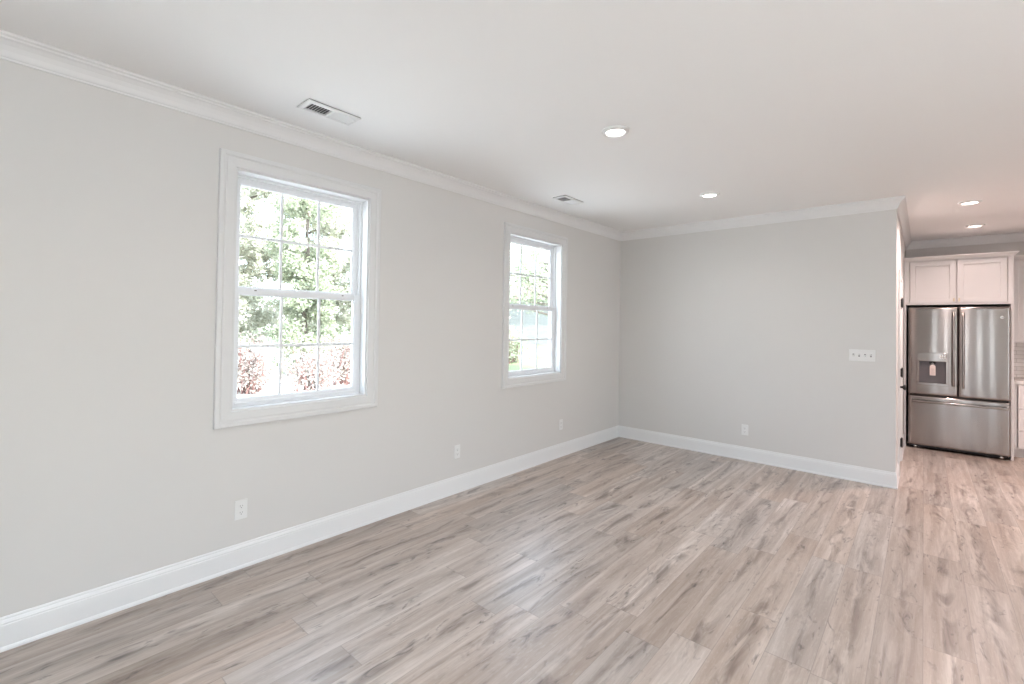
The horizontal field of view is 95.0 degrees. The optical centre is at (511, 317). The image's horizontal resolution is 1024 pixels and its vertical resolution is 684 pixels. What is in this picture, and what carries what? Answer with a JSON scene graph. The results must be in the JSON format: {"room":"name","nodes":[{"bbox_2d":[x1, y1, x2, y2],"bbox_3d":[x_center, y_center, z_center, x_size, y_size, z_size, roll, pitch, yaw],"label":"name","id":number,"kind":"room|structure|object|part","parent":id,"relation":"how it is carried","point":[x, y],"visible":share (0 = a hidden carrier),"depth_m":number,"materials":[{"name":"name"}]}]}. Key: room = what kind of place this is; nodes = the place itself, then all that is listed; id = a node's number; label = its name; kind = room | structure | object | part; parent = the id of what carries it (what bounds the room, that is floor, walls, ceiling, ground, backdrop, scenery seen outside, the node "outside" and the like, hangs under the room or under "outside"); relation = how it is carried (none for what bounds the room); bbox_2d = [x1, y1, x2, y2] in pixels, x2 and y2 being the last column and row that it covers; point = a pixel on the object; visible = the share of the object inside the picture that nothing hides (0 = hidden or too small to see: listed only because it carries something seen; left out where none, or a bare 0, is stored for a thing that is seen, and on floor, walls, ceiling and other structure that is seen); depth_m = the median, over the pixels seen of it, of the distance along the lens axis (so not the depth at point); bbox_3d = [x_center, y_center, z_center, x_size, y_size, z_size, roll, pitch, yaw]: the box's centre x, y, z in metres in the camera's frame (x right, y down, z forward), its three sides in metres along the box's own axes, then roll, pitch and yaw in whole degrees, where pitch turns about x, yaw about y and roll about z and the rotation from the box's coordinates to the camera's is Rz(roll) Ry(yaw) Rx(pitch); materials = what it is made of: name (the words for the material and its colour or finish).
{"room":"empty living room","nodes":[
{"label":"empty living room","id":0,"kind":"room"},
{"bbox_2d":[0,59,620,616],"bbox_3d":[-0.256,0.180,4.510,0.160,2.740,11.320,0,-1,41],"label":"wall","id":1,"kind":"structure","parent":0,"point":[114,466],"depth_m":2.58,"materials":[{"name":"white paint"}]},
{"bbox_2d":[234,498,247,520],"bbox_3d":[-1.630,1.154,2.822,0.009,0.117,0.070,0,-1,41],"label":"wall outlet","id":2,"kind":"object","parent":1,"relation":"attached to","point":[240,505],"visible":1,"depth_m":2.82,"materials":[{"name":"white plastic"}]},
{"bbox_2d":[213,148,381,429],"bbox_3d":[-1.414,-0.160,3.172,0.177,1.633,1.077,0,-1,41],"label":"window","id":3,"kind":"structure","parent":1,"relation":"in","point":[236,169],"depth_m":3.11,"materials":[{"name":"white paint"}]},
{"bbox_3d":[-1.432,0.534,3.169,0.009,0.012,0.810,0,-1,41],"label":"lift rail","id":4,"kind":"part","parent":3,"relation":"part of","materials":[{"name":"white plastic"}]},
{"bbox_3d":[-1.439,0.186,3.184,0.026,0.716,0.850,0,-1,41],"label":"sash","id":5,"kind":"part","parent":3,"relation":"part of","materials":[{"name":"white plastic"}]},
{"bbox_3d":[-1.450,-0.502,3.213,0.028,0.708,0.834,0,-1,41],"label":"sash","id":6,"kind":"part","parent":3,"relation":"part of","materials":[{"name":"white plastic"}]},
{"bbox_3d":[-1.449,-0.160,3.203,0.072,1.432,0.876,0,-1,41],"label":"frame","id":7,"kind":"part","parent":3,"relation":"part of","materials":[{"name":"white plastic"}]},
{"bbox_2d":[0,425,618,652],"bbox_3d":[-1.200,1.445,3.308,0.016,0.150,8.000,0,-1,41],"label":"baseboard","id":8,"kind":"structure","parent":1,"relation":"attached to","point":[29,625],"depth_m":2.80,"materials":[{"name":"white paint"}]},
{"bbox_2d":[0,30,622,240],"bbox_3d":[-1.141,-1.169,3.327,0.066,0.103,8.000,0,-1,41],"label":"crown molding","id":9,"kind":"structure","parent":1,"relation":"attached to","point":[14,48],"depth_m":2.77,"materials":[{"name":"white paint"}]},
{"bbox_2d":[454,444,459,458],"bbox_3d":[-0.482,1.180,4.129,0.009,0.117,0.070,0,-1,41],"label":"wall outlet","id":10,"kind":"object","parent":1,"relation":"attached to","point":[456,447],"visible":1,"depth_m":4.12,"materials":[{"name":"white plastic"}]},
{"bbox_2d":[501,222,567,388],"bbox_3d":[0.212,-0.110,5.022,0.177,1.633,1.073,0,-1,41],"label":"window","id":11,"kind":"structure","parent":1,"relation":"in","point":[557,246],"depth_m":5.15,"materials":[{"name":"white paint"}]},
{"bbox_3d":[0.194,0.584,5.019,0.009,0.012,0.806,0,-1,41],"label":"lift rail","id":12,"kind":"part","parent":11,"relation":"part of","materials":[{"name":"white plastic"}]},
{"bbox_3d":[0.176,-0.452,5.064,0.028,0.708,0.830,0,-1,41],"label":"sash","id":13,"kind":"part","parent":11,"relation":"part of","materials":[{"name":"white plastic"}]},
{"bbox_3d":[0.187,0.236,5.035,0.026,0.716,0.846,0,-1,41],"label":"sash","id":14,"kind":"part","parent":11,"relation":"part of","materials":[{"name":"white plastic"}]},
{"bbox_3d":[0.177,-0.110,5.054,0.072,1.432,0.872,0,-1,41],"label":"frame","id":15,"kind":"part","parent":11,"relation":"part of","materials":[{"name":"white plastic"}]},
{"bbox_2d":[559,419,562,429],"bbox_3d":[0.554,1.212,5.308,0.009,0.117,0.070,0,-1,41],"label":"wall outlet","id":16,"kind":"object","parent":1,"relation":"attached to","point":[561,420],"visible":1,"depth_m":5.31,"materials":[{"name":"white plastic"}]},
{"bbox_2d":[0,435,1023,683],"bbox_3d":[2.261,1.617,2.260,6.920,0.120,11.320,0,-1,41],"label":"floor","id":17,"kind":"structure","parent":0,"point":[619,560],"depth_m":2.62,"materials":[{"name":"wood"}]},
{"bbox_2d":[908,306,1010,459],"bbox_3d":[5.641,0.766,5.964,0.901,1.786,0.889,0,-1,41],"label":"refrigerator","id":18,"kind":"object","parent":17,"relation":"on","point":[965,407],"visible":1,"depth_m":5.65,"materials":[{"name":"grey metal"}]},
{"bbox_3d":[5.229,0.490,5.832,0.290,0.106,0.013,0,-1,41],"label":"dispenser panel","id":19,"kind":"part","parent":18,"relation":"part of","materials":[{"name":"silver metal"}]},
{"bbox_2d":[930,363,935,375],"bbox_3d":[5.242,0.641,5.842,0.054,0.158,0.012,0,-1,41],"label":"paper tag","id":20,"kind":"object","parent":18,"relation":"hanging from","point":[932,367],"visible":1,"depth_m":5.84,"materials":[{"name":"beige"}]},
{"bbox_3d":[5.259,0.419,5.865,0.457,1.093,0.085,0,-1,41],"label":"door","id":21,"kind":"part","parent":18,"relation":"part of","materials":[{"name":"silver metal"}]},
{"bbox_3d":[5.354,0.386,5.684,0.025,0.900,0.073,0,-1,41],"label":"handle","id":22,"kind":"part","parent":18,"relation":"part of","materials":[{"name":"silver metal"}]},
{"bbox_3d":[5.413,1.292,5.707,0.901,0.616,0.085,0,-1,41],"label":"freezer drawer","id":23,"kind":"part","parent":18,"relation":"part of","materials":[{"name":"silver metal"}]},
{"bbox_3d":[5.418,0.394,5.627,0.025,0.915,0.073,0,-1,41],"label":"handle","id":24,"kind":"part","parent":18,"relation":"part of","materials":[{"name":"silver metal"}]},
{"bbox_3d":[5.601,0.420,5.565,0.436,1.093,0.085,0,-1,41],"label":"door","id":25,"kind":"part","parent":18,"relation":"part of","materials":[{"name":"silver metal"}]},
{"bbox_2d":[904,251,1018,460],"bbox_3d":[5.710,0.449,6.022,1.018,2.424,0.840,0,-1,41],"label":"tall cabinet","id":26,"kind":"object","parent":17,"relation":"on","point":[975,279],"visible":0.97,"depth_m":5.77,"materials":[{"name":"white paint"}]},
{"bbox_3d":[5.345,0.754,6.362,0.022,1.813,0.798,0,-1,41],"label":"panel","id":27,"kind":"part","parent":26,"relation":"part of","materials":[{"name":"white paint"}]},
{"bbox_3d":[5.301,-0.447,5.912,0.430,0.529,0.020,0,-1,41],"label":"cabinet door","id":28,"kind":"part","parent":26,"relation":"part of","materials":[{"name":"white paint"}]},
{"bbox_3d":[5.465,-0.439,5.771,0.976,0.558,0.020,0,-1,41],"label":"frame","id":29,"kind":"part","parent":26,"relation":"part of","materials":[{"name":"white paint"}]},
{"bbox_3d":[5.728,-0.736,6.038,1.018,0.054,0.840,0,-1,41],"label":"cornice","id":30,"kind":"part","parent":26,"relation":"part of","materials":[{"name":"white paint"}]},
{"bbox_3d":[5.631,-0.446,5.621,0.426,0.529,0.020,0,-1,41],"label":"cabinet door","id":31,"kind":"part","parent":26,"relation":"part of","materials":[{"name":"white paint"}]},
{"bbox_3d":[6.061,0.756,5.733,0.024,1.813,0.798,0,-1,41],"label":"panel","id":32,"kind":"part","parent":26,"relation":"part of","materials":[{"name":"white paint"}]},
{"bbox_2d":[1014,384,1023,457],"bbox_3d":[6.538,1.229,5.402,1.124,0.872,0.647,0,-1,41],"label":"base cabinet","id":33,"kind":"object","parent":17,"relation":"on","point":[1018,388],"visible":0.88,"depth_m":5.52,"materials":[{"name":"white paint"}]},
{"bbox_2d":[1014,377,1023,384],"bbox_3d":[6.553,0.772,5.410,1.135,0.038,0.633,0,-1,41],"label":"countertop","id":34,"kind":"structure","parent":33,"relation":"on","point":[1017,380],"depth_m":5.57,"materials":[{"name":"white stone"}]},
{"bbox_3d":[6.152,1.441,5.356,0.503,0.200,0.020,0,-1,41],"label":"drawer","id":35,"kind":"part","parent":33,"relation":"part of","materials":[{"name":"white paint"}]},
{"bbox_3d":[6.156,1.206,5.359,0.503,0.250,0.020,0,-1,41],"label":"drawer","id":36,"kind":"part","parent":33,"relation":"part of","materials":[{"name":"white paint"}]},
{"bbox_3d":[6.160,0.935,5.363,0.503,0.272,0.020,0,-1,41],"label":"drawer","id":37,"kind":"part","parent":33,"relation":"part of","materials":[{"name":"white paint"}]},
{"bbox_2d":[0,0,1023,240],"bbox_3d":[2.305,-1.307,2.300,7.920,0.250,12.320,0,-1,41],"label":"ceiling","id":38,"kind":"structure","parent":0,"point":[766,106],"depth_m":2.44,"materials":[{"name":"white paint"}]},
{"bbox_2d":[297,99,360,125],"bbox_3d":[-1.086,-1.216,2.796,0.151,0.020,0.327,0,-1,41],"label":"ceiling vent","id":39,"kind":"object","parent":38,"relation":"in","point":[310,105],"visible":1,"depth_m":2.78,"materials":[{"name":"white plastic"}]},
{"bbox_2d":[553,195,583,204],"bbox_3d":[0.562,-1.166,4.673,0.151,0.020,0.327,0,-1,41],"label":"ceiling vent","id":40,"kind":"object","parent":38,"relation":"in","point":[566,199],"visible":1,"depth_m":4.65,"materials":[{"name":"white plastic"}]},
{"bbox_2d":[602,125,628,137],"bbox_3d":[0.663,-1.189,3.007,0.174,0.016,0.174,0,-1,41],"label":"recessed light","id":41,"kind":"object","parent":38,"relation":"in","point":[616,131],"visible":1,"depth_m":2.99,"materials":[{"name":"white plastic"}]},
{"bbox_2d":[700,192,719,197],"bbox_3d":[1.861,-1.151,4.416,0.174,0.016,0.174,0,-1,41],"label":"recessed light","id":42,"kind":"object","parent":38,"relation":"in","point":[707,194],"visible":1,"depth_m":4.39,"materials":[{"name":"white plastic"}]},
{"bbox_2d":[957,200,981,205],"bbox_3d":[4.433,-1.111,4.540,0.174,0.016,0.174,0,-1,41],"label":"recessed light","id":43,"kind":"object","parent":38,"relation":"in","point":[969,202],"visible":1,"depth_m":4.52,"materials":[{"name":"white plastic"}]},
{"bbox_2d":[965,224,984,227],"bbox_3d":[5.473,-1.081,5.542,0.174,0.016,0.174,0,-1,41],"label":"recessed light","id":44,"kind":"object","parent":38,"relation":"in","point":[973,225],"visible":1,"depth_m":5.53,"materials":[{"name":"white plastic"}]},
{"bbox_2d":[618,209,896,472],"bbox_3d":[2.579,0.235,5.426,2.892,2.740,0.120,0,-1,41],"label":"wall","id":45,"kind":"structure","parent":0,"point":[723,330],"depth_m":5.13,"materials":[{"name":"white paint"}]},
{"bbox_2d":[742,424,747,435],"bbox_3d":[2.620,1.264,5.276,0.070,0.117,0.009,0,-1,41],"label":"wall outlet","id":46,"kind":"object","parent":45,"relation":"attached to","point":[744,427],"visible":1,"depth_m":5.27,"materials":[{"name":"white plastic"}]},
{"bbox_2d":[619,425,897,488],"bbox_3d":[2.521,1.529,5.351,2.908,0.150,0.016,0,-1,41],"label":"baseboard","id":47,"kind":"structure","parent":45,"relation":"attached to","point":[882,478],"depth_m":5.10,"materials":[{"name":"white paint"}]},
{"bbox_2d":[621,196,904,240],"bbox_3d":[2.563,-1.085,5.352,2.958,0.103,0.066,0,-1,41],"label":"crown molding","id":48,"kind":"structure","parent":45,"relation":"attached to","point":[890,203],"depth_m":5.10,"materials":[{"name":"white paint"}]},
{"bbox_2d":[849,349,875,361],"bbox_3d":[3.426,0.369,4.585,0.204,0.113,0.020,0,-1,41],"label":"light switch","id":49,"kind":"object","parent":45,"relation":"attached to","point":[854,354],"visible":1,"depth_m":4.58,"materials":[{"name":"white plastic"}]},
{"bbox_2d":[896,213,905,467],"bbox_3d":[4.610,0.269,5.638,0.120,2.740,2.880,0,-1,41],"label":"wall","id":50,"kind":"structure","parent":0,"point":[901,251],"depth_m":4.98,"materials":[{"name":"white paint"}]},
{"bbox_2d":[896,463,899,487],"bbox_3d":[3.755,1.537,4.565,0.016,0.150,0.464,0,-1,41],"label":"baseboard","id":51,"kind":"structure","parent":50,"relation":"attached to","point":[897,468],"depth_m":4.55,"materials":[{"name":"white paint"}]},
{"bbox_2d":[898,269,906,476],"bbox_3d":[4.182,0.570,5.100,0.187,2.110,0.860,0,-1,41],"label":"door","id":52,"kind":"structure","parent":50,"relation":"in","point":[901,387],"depth_m":5.30,"materials":[{"name":"white paint"}]},
{"bbox_3d":[4.208,0.570,5.077,0.017,2.110,0.860,0,-1,41],"label":"casing","id":53,"kind":"part","parent":52,"relation":"part of","materials":[{"name":"white paint"}]},
{"bbox_2d":[897,196,911,249],"bbox_3d":[4.639,-1.051,5.524,0.066,0.103,3.066,0,-1,41],"label":"crown molding","id":54,"kind":"structure","parent":50,"relation":"attached to","point":[902,211],"depth_m":5.19,"materials":[{"name":"white paint"}]},
{"bbox_2d":[906,241,1023,393],"bbox_3d":[5.965,0.301,6.470,6.920,2.740,0.160,0,-1,41],"label":"wall","id":55,"kind":"structure","parent":0,"point":[1010,246],"depth_m":6.28,"materials":[{"name":"white paint"}]},
{"bbox_2d":[907,233,1023,249],"bbox_3d":[6.997,-1.016,5.449,3.708,0.103,0.066,0,-1,41],"label":"crown molding","id":56,"kind":"structure","parent":55,"relation":"attached to","point":[1014,237],"depth_m":6.25,"materials":[{"name":"white paint"}]},
{"bbox_2d":[1014,255,1023,342],"bbox_3d":[6.649,-0.222,5.523,1.124,1.069,0.378,0,-1,41],"label":"upper cabinet","id":57,"kind":"object","parent":55,"relation":"attached to","point":[1018,259],"visible":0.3,"depth_m":5.72,"materials":[{"name":"white paint"}]},
{"bbox_3d":[6.566,-0.732,5.396,1.084,0.054,0.042,0,-1,41],"label":"cornice","id":58,"kind":"part","parent":57,"relation":"part of","materials":[{"name":"white paint"}]},
{"bbox_2d":[1014,343,1023,377],"bbox_3d":[6.760,0.538,5.651,1.124,0.439,0.010,0,-1,41],"label":"tile backsplash","id":59,"kind":"structure","parent":55,"relation":"attached to","point":[1018,347],"depth_m":5.94,"materials":[{"name":"white tile"}]},
{"label":"outside","id":60,"kind":"structure","parent":0,"visible":0},
{"bbox_2d":[237,315,349,397],"bbox_3d":[0.088,0.270,27.506,110.000,4.072,110.000,0,-1,41],"label":"ground","id":61,"kind":"structure","parent":60,"point":[272,350],"depth_m":14.20,"materials":[{"name":"white"}]},
{"bbox_2d":[238,186,251,348],"bbox_3d":[-9.125,-1.775,13.531,3.041,7.478,2.954,1,-1,-8],"label":"leafy tree","id":62,"kind":"object","parent":61,"relation":"on","point":[245,196],"visible":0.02,"depth_m":14.12,"materials":[{"name":"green plant"}]},
{"bbox_2d":[238,186,267,344],"bbox_3d":[-10.483,-2.653,16.737,3.074,8.965,2.894,1,-1,6],"label":"leafy tree","id":63,"kind":"object","parent":61,"relation":"on","point":[247,244],"visible":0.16,"depth_m":17.19,"materials":[{"name":"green plant"}]},
{"bbox_2d":[238,186,284,352],"bbox_3d":[-11.972,-3.623,21.424,3.843,10.551,3.856,1,-1,-8],"label":"leafy tree","id":64,"kind":"object","parent":61,"relation":"on","point":[263,316],"visible":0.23,"depth_m":21.10,"materials":[{"name":"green plant"}]},
{"bbox_2d":[237,327,287,394],"bbox_3d":[-6.983,1.133,12.394,1.769,1.788,2.003,1,-1,-10],"label":"shrub","id":65,"kind":"object","parent":61,"relation":"on","point":[252,378],"visible":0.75,"depth_m":12.12,"materials":[{"name":"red plant"}]},
{"bbox_2d":[254,193,347,373],"bbox_3d":[-6.996,-1.776,15.569,2.853,7.531,2.863,1,-1,-14],"label":"leafy tree","id":66,"kind":"object","parent":61,"relation":"on","point":[300,310],"visible":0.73,"depth_m":15.14,"materials":[{"name":"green plant"}]},
{"bbox_2d":[267,197,342,357],"bbox_3d":[-8.564,-2.619,19.364,3.091,8.914,2.823,0,-1,41],"label":"leafy tree","id":67,"kind":"object","parent":61,"relation":"on","point":[300,220],"visible":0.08,"depth_m":19.14,"materials":[{"name":"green plant"}]},
{"bbox_2d":[271,333,348,392],"bbox_3d":[-4.994,1.285,11.613,1.567,1.819,1.978,0,-1,41],"label":"shrub","id":68,"kind":"object","parent":61,"relation":"on","point":[306,375],"visible":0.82,"depth_m":11.48,"materials":[{"name":"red plant"}]},
{"bbox_2d":[314,326,350,385],"bbox_3d":[-5.092,1.219,14.291,1.996,1.916,1.870,1,-1,0],"label":"shrub","id":69,"kind":"object","parent":61,"relation":"on","point":[345,353],"visible":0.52,"depth_m":13.95,"materials":[{"name":"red plant"}]},
{"bbox_2d":[244,325,547,370],"bbox_3d":[0.778,1.316,36.324,39.400,2.186,35.800,0,-1,41],"label":"lawn","id":70,"kind":"structure","parent":61,"relation":"on","point":[542,350],"depth_m":23.34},
{"bbox_2d":[301,207,350,339],"bbox_3d":[-9.463,-3.733,24.638,3.508,10.790,3.705,1,-1,-8],"label":"leafy tree","id":71,"kind":"object","parent":70,"relation":"on","point":[342,321],"visible":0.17,"depth_m":24.32,"materials":[{"name":"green plant"}]},
{"bbox_2d":[338,219,351,346],"bbox_3d":[-6.218,-2.589,21.523,3.050,8.867,2.828,0,-1,34],"label":"leafy tree","id":72,"kind":"object","parent":70,"relation":"on","point":[348,257],"visible":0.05,"depth_m":21.02,"materials":[{"name":"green plant"}]},
{"bbox_2d":[342,211,351,348],"bbox_3d":[-5.075,-1.819,18.037,2.878,7.593,3.059,1,-1,17],"label":"leafy tree","id":73,"kind":"object","parent":70,"relation":"on","point":[349,226],"visible":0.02,"depth_m":17.54,"materials":[{"name":"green plant"}]},
{"bbox_2d":[509,254,516,319],"bbox_3d":[-1.105,-2.062,23.275,2.596,7.930,2.885,0,-1,41],"label":"leafy tree","id":74,"kind":"object","parent":70,"relation":"on","point":[510,254],"visible":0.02,"depth_m":23.06,"materials":[{"name":"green plant"}]},
{"bbox_2d":[509,325,529,363],"bbox_3d":[-0.226,1.182,20.318,2.028,1.870,2.204,0,-1,41],"label":"shrub","id":75,"kind":"object","parent":70,"relation":"on","point":[513,346],"visible":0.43,"depth_m":20.03,"materials":[{"name":"green plant"}]},
{"bbox_2d":[509,243,548,316],"bbox_3d":[1.498,-1.020,16.332,4.784,6.341,4.797,1,-1,-5],"label":"leafy tree","id":76,"kind":"object","parent":70,"relation":"on","point":[527,280],"visible":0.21,"depth_m":16.32,"materials":[{"name":"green plant"}]},
{"bbox_2d":[509,284,548,344],"bbox_3d":[1.498,-0.242,32.139,11.400,4.100,7.000,1,-1,3],"label":"house","id":77,"kind":"structure","parent":70,"relation":"on","point":[529,321],"depth_m":29.14,"materials":[{"name":"grey"}]},
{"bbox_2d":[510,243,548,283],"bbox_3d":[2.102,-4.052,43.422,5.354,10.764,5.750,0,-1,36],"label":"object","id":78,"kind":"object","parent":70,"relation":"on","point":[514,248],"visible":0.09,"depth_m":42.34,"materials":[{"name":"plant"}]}
]}

